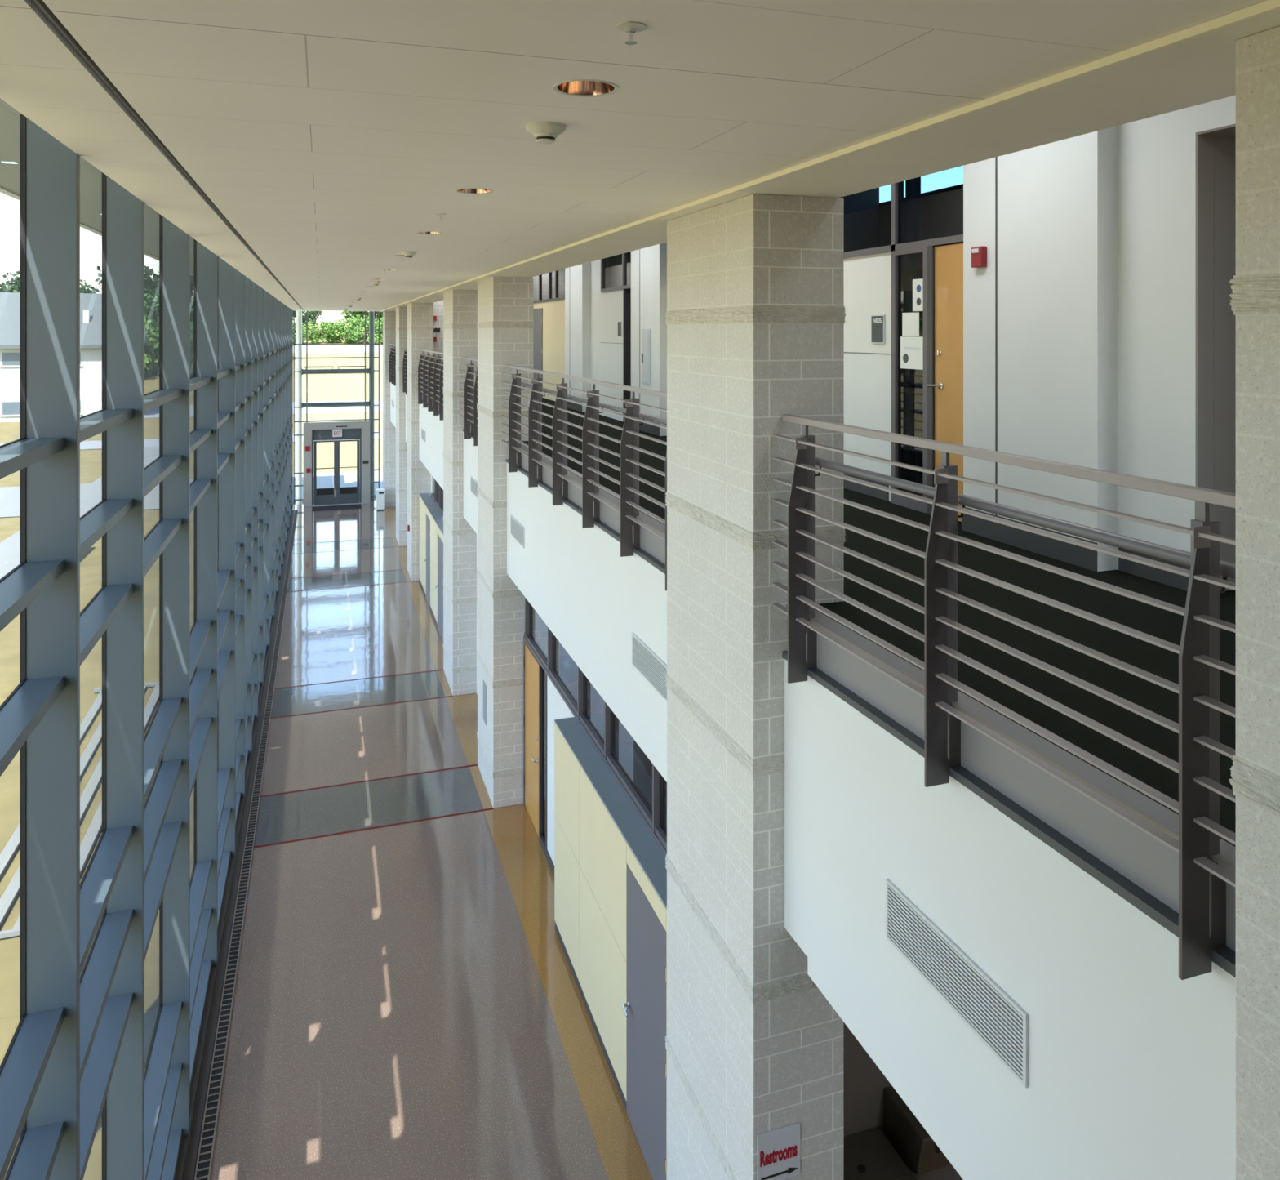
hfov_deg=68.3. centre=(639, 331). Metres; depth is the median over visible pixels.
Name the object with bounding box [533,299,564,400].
wall
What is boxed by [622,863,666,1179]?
door
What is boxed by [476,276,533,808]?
pillar
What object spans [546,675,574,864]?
wall
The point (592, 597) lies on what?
balcony
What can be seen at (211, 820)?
window
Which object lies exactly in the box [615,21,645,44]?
sprinkler
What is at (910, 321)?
notice
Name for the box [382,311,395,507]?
pillar
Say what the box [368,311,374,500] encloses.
steel column
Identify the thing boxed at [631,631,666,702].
grille
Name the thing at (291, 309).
window
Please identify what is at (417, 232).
recessed light
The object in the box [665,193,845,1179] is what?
pillar
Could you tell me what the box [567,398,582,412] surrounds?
baseboard
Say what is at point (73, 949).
window
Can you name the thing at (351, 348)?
road
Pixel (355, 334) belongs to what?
bush
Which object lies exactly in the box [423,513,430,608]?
door
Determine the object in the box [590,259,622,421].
wall
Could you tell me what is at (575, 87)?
recessed light
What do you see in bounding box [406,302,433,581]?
pillar
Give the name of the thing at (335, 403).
cross beam
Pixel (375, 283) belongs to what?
smoke detector
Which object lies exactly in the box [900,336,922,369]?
notice
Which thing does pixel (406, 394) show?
balcony
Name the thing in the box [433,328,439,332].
wall plaque
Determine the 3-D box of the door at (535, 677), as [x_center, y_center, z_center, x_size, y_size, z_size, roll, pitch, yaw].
[-1.364,5.330,12.239,0.122,2.260,1.405,0,0,-19]
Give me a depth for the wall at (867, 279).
8.68 m
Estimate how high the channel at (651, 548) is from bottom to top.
0.283 m
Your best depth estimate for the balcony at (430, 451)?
21.48 m
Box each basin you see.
[843,1141,906,1179]
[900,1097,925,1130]
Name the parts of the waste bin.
lid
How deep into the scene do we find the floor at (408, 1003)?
9.99 m
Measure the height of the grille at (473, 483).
0.260 m
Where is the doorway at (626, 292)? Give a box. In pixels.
[622,288,631,422]
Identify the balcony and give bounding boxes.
[390,382,395,427]
[405,394,407,442]
[418,404,443,489]
[463,431,477,533]
[506,462,666,782]
[784,658,1235,1179]
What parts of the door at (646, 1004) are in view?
lever handle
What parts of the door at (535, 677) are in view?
hinge post, frame, lever handle, frame, sidelight sill, sidelight frame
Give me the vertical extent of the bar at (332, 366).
0.110 m
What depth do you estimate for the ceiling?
3.10 m
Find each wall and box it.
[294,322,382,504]
[418,493,443,626]
[431,474,432,493]
[433,299,443,365]
[476,533,477,693]
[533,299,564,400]
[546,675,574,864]
[554,716,666,1179]
[564,125,1117,571]
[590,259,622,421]
[843,251,891,501]
[843,1021,963,1179]
[1117,94,1235,569]
[1213,135,1235,590]
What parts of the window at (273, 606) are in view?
sill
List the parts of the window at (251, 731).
sill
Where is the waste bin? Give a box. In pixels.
[375,488,385,510]
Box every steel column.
[296,311,302,504]
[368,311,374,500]
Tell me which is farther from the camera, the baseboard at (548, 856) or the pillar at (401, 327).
the pillar at (401, 327)
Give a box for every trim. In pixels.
[379,0,1279,311]
[1195,132,1213,519]
[1197,123,1235,137]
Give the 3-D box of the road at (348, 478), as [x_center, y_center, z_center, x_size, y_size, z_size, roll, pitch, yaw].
[0.551,6.600,45.302,90.000,0.001,7.500,0,0,-19]
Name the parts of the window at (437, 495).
pane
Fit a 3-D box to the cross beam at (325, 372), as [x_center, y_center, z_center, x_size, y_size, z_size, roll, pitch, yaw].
[-11.565,1.520,35.886,2.420,0.220,0.200,0,0,-19]
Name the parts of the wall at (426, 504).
panel, panel, panel, panel, panel, panel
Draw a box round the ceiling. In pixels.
[0,0,1266,311]
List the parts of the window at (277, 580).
sill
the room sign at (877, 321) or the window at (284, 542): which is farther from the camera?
the window at (284, 542)
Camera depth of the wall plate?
13.40 m
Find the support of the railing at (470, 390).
attached to the channel
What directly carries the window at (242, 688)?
on the floor at (408, 1003)
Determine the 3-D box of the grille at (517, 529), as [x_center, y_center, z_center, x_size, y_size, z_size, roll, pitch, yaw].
[-1.574,2.560,12.107,0.012,0.260,0.870,0,0,-19]
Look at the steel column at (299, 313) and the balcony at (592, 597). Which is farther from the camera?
the steel column at (299, 313)
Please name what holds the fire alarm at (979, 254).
attached to the wall at (1057, 201)
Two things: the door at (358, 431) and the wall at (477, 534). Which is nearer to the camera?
the wall at (477, 534)
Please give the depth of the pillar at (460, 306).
16.79 m
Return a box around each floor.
[193,500,652,1179]
[520,397,1235,846]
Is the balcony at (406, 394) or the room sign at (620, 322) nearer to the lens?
the room sign at (620, 322)
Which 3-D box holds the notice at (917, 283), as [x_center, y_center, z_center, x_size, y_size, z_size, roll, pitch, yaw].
[2.340,-0.305,7.915,0.003,0.270,0.175,0,0,-19]
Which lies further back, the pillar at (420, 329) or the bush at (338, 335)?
the bush at (338, 335)
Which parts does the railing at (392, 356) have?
bracket plate, bracket plate, bracket plate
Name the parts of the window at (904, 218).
transom pane, sidelight pane, transom pane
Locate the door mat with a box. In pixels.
[311,503,361,511]
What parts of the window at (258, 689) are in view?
sill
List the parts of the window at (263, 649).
sill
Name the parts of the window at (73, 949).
pane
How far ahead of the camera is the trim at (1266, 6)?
3.04 m
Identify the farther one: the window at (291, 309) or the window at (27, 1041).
the window at (291, 309)
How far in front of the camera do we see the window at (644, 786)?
9.18 m
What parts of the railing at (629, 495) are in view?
bracket plate, post, bracket plate, post, bracket plate, post, rod, rod, rod, rod, rod, rod, rod, rod, second rail, rail, bracket plate, handrail, post, bracket plate, post, bracket plate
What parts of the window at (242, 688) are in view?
sill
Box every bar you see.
[304,365,333,368]
[337,365,366,367]
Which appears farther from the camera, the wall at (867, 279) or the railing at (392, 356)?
the railing at (392, 356)
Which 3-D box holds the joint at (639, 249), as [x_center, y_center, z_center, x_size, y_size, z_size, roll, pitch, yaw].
[-0.006,-0.250,14.372,0.004,3.260,0.016,0,0,-19]
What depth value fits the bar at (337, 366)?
36.01 m
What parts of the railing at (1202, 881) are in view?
bracket plate, post, bracket plate, post, rod, rod, rod, rod, rod, rod, rod, rod, second rail, rail, handrail, bracket plate, post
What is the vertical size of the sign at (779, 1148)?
0.280 m
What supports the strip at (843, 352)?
attached to the wall at (867, 279)
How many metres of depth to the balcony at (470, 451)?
16.04 m
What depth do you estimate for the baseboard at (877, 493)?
8.66 m
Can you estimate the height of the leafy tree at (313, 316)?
6.659 m
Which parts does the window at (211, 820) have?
sill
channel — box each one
[506,440,665,573]
[782,604,1235,977]
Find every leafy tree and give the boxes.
[294,310,324,330]
[339,311,382,325]
[374,311,382,320]
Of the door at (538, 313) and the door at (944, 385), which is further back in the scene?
the door at (538, 313)
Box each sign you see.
[332,428,342,436]
[617,320,622,336]
[757,1121,799,1179]
[871,314,884,343]
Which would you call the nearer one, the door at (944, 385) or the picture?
the door at (944, 385)
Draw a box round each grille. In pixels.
[421,427,425,442]
[470,475,477,497]
[510,514,524,548]
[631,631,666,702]
[885,878,1028,1087]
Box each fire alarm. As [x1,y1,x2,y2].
[305,445,309,450]
[306,467,310,472]
[971,245,986,267]
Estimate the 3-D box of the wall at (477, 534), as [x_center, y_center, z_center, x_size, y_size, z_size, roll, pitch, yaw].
[-2.414,4.850,15.544,0.120,3.220,2.800,0,0,-19]
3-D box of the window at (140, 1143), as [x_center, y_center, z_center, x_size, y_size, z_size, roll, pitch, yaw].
[-3.356,2.480,6.491,0.212,8.160,2.054,0,0,-19]
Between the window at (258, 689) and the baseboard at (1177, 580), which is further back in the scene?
the window at (258, 689)
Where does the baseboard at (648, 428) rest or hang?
attached to the wall at (1057, 201)
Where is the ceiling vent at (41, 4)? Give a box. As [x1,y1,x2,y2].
[32,0,303,310]
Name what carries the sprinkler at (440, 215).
attached to the ceiling
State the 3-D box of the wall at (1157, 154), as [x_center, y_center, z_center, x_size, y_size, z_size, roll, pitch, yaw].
[3.396,-0.200,4.982,0.120,3.400,2.070,0,0,-19]
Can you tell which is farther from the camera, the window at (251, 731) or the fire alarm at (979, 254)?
the window at (251, 731)
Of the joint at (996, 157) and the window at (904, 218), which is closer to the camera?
the joint at (996, 157)
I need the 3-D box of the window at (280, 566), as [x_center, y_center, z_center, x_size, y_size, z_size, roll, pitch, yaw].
[-9.625,2.480,25.077,0.212,8.160,1.384,0,0,-19]
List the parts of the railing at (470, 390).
bracket plate, rod, rod, rail, post, bracket plate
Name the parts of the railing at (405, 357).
bracket plate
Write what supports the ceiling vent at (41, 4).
in the ceiling
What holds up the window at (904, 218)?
in the wall at (867, 279)
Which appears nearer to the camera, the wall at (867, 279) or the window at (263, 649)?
the wall at (867, 279)
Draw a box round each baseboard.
[546,848,554,875]
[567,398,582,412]
[639,417,659,435]
[843,472,888,501]
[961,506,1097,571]
[1118,547,1190,591]
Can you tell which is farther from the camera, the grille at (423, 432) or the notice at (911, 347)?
the grille at (423, 432)
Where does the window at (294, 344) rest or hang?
on the floor at (408, 1003)
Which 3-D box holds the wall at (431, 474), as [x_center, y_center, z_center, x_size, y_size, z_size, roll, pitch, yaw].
[-4.301,3.720,21.355,0.120,0.960,6.680,0,0,-19]
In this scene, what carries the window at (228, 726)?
on the floor at (408, 1003)
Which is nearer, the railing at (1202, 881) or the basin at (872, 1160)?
the railing at (1202, 881)
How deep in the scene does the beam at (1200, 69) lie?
3.43 m
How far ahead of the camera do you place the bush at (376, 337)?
162.95 m
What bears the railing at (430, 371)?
attached to the channel
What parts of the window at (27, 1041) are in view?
pane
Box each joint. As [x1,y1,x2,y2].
[639,248,639,417]
[995,156,997,515]
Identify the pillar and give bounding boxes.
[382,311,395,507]
[395,306,407,546]
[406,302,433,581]
[442,289,477,695]
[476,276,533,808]
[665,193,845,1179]
[1229,26,1279,1179]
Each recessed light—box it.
[415,231,442,234]
[454,187,493,194]
[552,79,618,97]
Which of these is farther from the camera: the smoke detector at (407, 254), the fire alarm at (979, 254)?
the smoke detector at (407, 254)
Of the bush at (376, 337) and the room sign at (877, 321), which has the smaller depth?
the room sign at (877, 321)
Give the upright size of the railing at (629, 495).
1.350 m
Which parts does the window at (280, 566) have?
sill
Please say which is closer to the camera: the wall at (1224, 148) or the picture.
the wall at (1224, 148)
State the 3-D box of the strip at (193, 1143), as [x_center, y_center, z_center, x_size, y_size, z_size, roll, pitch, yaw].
[-6.473,6.449,16.180,0.075,0.019,37.800,0,0,-19]
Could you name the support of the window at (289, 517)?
on the floor at (408, 1003)
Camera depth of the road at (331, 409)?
79.69 m
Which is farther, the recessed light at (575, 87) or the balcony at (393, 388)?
the balcony at (393, 388)
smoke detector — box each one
[370,280,381,285]
[400,250,416,258]
[525,121,565,144]
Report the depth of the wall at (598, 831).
8.65 m
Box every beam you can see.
[302,368,368,374]
[302,400,368,408]
[380,8,1279,311]
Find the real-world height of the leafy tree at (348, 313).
9.541 m
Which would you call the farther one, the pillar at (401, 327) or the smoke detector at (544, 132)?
the pillar at (401, 327)
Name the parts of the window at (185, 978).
pane, sill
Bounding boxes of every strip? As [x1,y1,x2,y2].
[182,509,294,1179]
[843,351,891,354]
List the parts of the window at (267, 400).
sill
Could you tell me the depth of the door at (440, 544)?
20.02 m
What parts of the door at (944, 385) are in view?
frame, lever handle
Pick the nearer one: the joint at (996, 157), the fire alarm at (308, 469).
the joint at (996, 157)
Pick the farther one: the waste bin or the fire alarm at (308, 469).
the fire alarm at (308, 469)
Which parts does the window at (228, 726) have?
sill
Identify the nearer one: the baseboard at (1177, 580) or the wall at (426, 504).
the baseboard at (1177, 580)
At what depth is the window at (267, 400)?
19.04 m
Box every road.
[294,345,382,352]
[294,400,382,413]
[294,431,382,441]
[294,470,382,501]
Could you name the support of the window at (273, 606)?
on the floor at (408, 1003)
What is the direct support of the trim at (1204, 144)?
attached to the wall at (1224, 148)
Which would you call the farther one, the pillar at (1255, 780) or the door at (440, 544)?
the door at (440, 544)
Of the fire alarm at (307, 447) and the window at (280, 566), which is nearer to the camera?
the window at (280, 566)
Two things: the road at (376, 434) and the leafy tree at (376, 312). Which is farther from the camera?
the leafy tree at (376, 312)
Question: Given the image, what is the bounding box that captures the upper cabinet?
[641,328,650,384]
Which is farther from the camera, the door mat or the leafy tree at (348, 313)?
the leafy tree at (348, 313)
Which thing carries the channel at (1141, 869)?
attached to the floor at (1162, 624)
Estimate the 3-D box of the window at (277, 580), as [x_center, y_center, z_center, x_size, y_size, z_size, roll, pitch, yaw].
[-9.160,2.480,23.698,0.212,8.160,1.534,0,0,-19]
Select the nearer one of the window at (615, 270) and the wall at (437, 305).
the window at (615, 270)
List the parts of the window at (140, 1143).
pane, sill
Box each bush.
[294,319,321,343]
[308,319,342,342]
[316,314,362,342]
[342,315,382,343]
[357,317,382,344]
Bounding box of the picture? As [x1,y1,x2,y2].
[902,353,908,362]
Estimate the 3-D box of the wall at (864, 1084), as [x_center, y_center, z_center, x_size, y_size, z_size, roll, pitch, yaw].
[1.895,4.150,6.834,2.440,4.620,0.140,0,0,-19]
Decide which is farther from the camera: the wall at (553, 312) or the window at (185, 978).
the wall at (553, 312)
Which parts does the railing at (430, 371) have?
bracket plate, post, bracket plate, post, rod, bracket plate, rail, post, bracket plate, post, bracket plate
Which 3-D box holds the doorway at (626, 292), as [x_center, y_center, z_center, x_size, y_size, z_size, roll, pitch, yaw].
[-0.089,0.400,15.251,0.120,2.200,0.840,0,0,-19]
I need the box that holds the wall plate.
[483,680,486,724]
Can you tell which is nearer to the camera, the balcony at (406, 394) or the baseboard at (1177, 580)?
the baseboard at (1177, 580)
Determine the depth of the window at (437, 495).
22.77 m
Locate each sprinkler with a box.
[435,213,446,220]
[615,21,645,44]
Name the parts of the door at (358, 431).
kick panel, frame, kick panel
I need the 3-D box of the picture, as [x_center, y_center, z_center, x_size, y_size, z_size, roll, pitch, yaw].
[2.279,0.230,8.093,0.001,0.080,0.080,0,0,-19]
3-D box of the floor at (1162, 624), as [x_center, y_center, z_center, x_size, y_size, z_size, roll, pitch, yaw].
[-2.025,1.666,18.208,2.800,0.328,38.800,0,0,-19]
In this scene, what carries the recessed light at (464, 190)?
in the ceiling
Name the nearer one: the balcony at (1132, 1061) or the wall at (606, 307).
the balcony at (1132, 1061)
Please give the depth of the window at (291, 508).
32.53 m
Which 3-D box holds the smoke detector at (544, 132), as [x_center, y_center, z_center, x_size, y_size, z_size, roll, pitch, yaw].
[-0.351,-0.732,3.512,0.148,0.066,0.148,0,0,-19]
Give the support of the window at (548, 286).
in the wall at (553, 312)
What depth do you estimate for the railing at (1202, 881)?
3.18 m
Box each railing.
[387,343,395,385]
[402,346,407,394]
[416,348,443,420]
[458,356,477,445]
[501,364,666,590]
[772,413,1235,979]
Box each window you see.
[0,97,63,1179]
[22,115,133,1179]
[103,173,188,1179]
[160,214,217,1141]
[195,240,235,967]
[217,256,244,857]
[235,269,252,797]
[244,275,257,754]
[252,280,263,718]
[257,284,269,684]
[263,289,274,648]
[269,293,278,618]
[274,297,280,593]
[278,300,283,578]
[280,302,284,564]
[283,303,286,553]
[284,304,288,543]
[287,306,291,528]
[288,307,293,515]
[291,309,293,506]
[293,310,379,506]
[430,476,443,515]
[523,597,666,855]
[531,268,564,302]
[600,251,631,292]
[837,165,963,513]
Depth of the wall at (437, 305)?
25.92 m
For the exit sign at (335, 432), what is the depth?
35.14 m
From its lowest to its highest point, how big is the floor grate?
0.015 m
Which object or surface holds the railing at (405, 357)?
attached to the channel
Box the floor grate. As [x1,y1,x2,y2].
[194,509,297,1179]
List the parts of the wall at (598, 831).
panel, panel, panel, panel, panel, panel, panel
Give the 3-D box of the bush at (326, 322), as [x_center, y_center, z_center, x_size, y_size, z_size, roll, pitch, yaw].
[-55.111,0.119,165.192,6.488,4.395,6.024,0,0,-5]
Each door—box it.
[303,420,369,506]
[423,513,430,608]
[435,533,443,641]
[523,639,546,856]
[533,307,542,396]
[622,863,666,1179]
[926,242,963,521]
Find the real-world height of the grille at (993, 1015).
0.260 m
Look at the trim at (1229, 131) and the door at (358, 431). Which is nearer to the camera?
the trim at (1229, 131)
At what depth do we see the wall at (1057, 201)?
6.41 m
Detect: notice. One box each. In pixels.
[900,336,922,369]
[902,311,919,336]
[912,278,922,311]

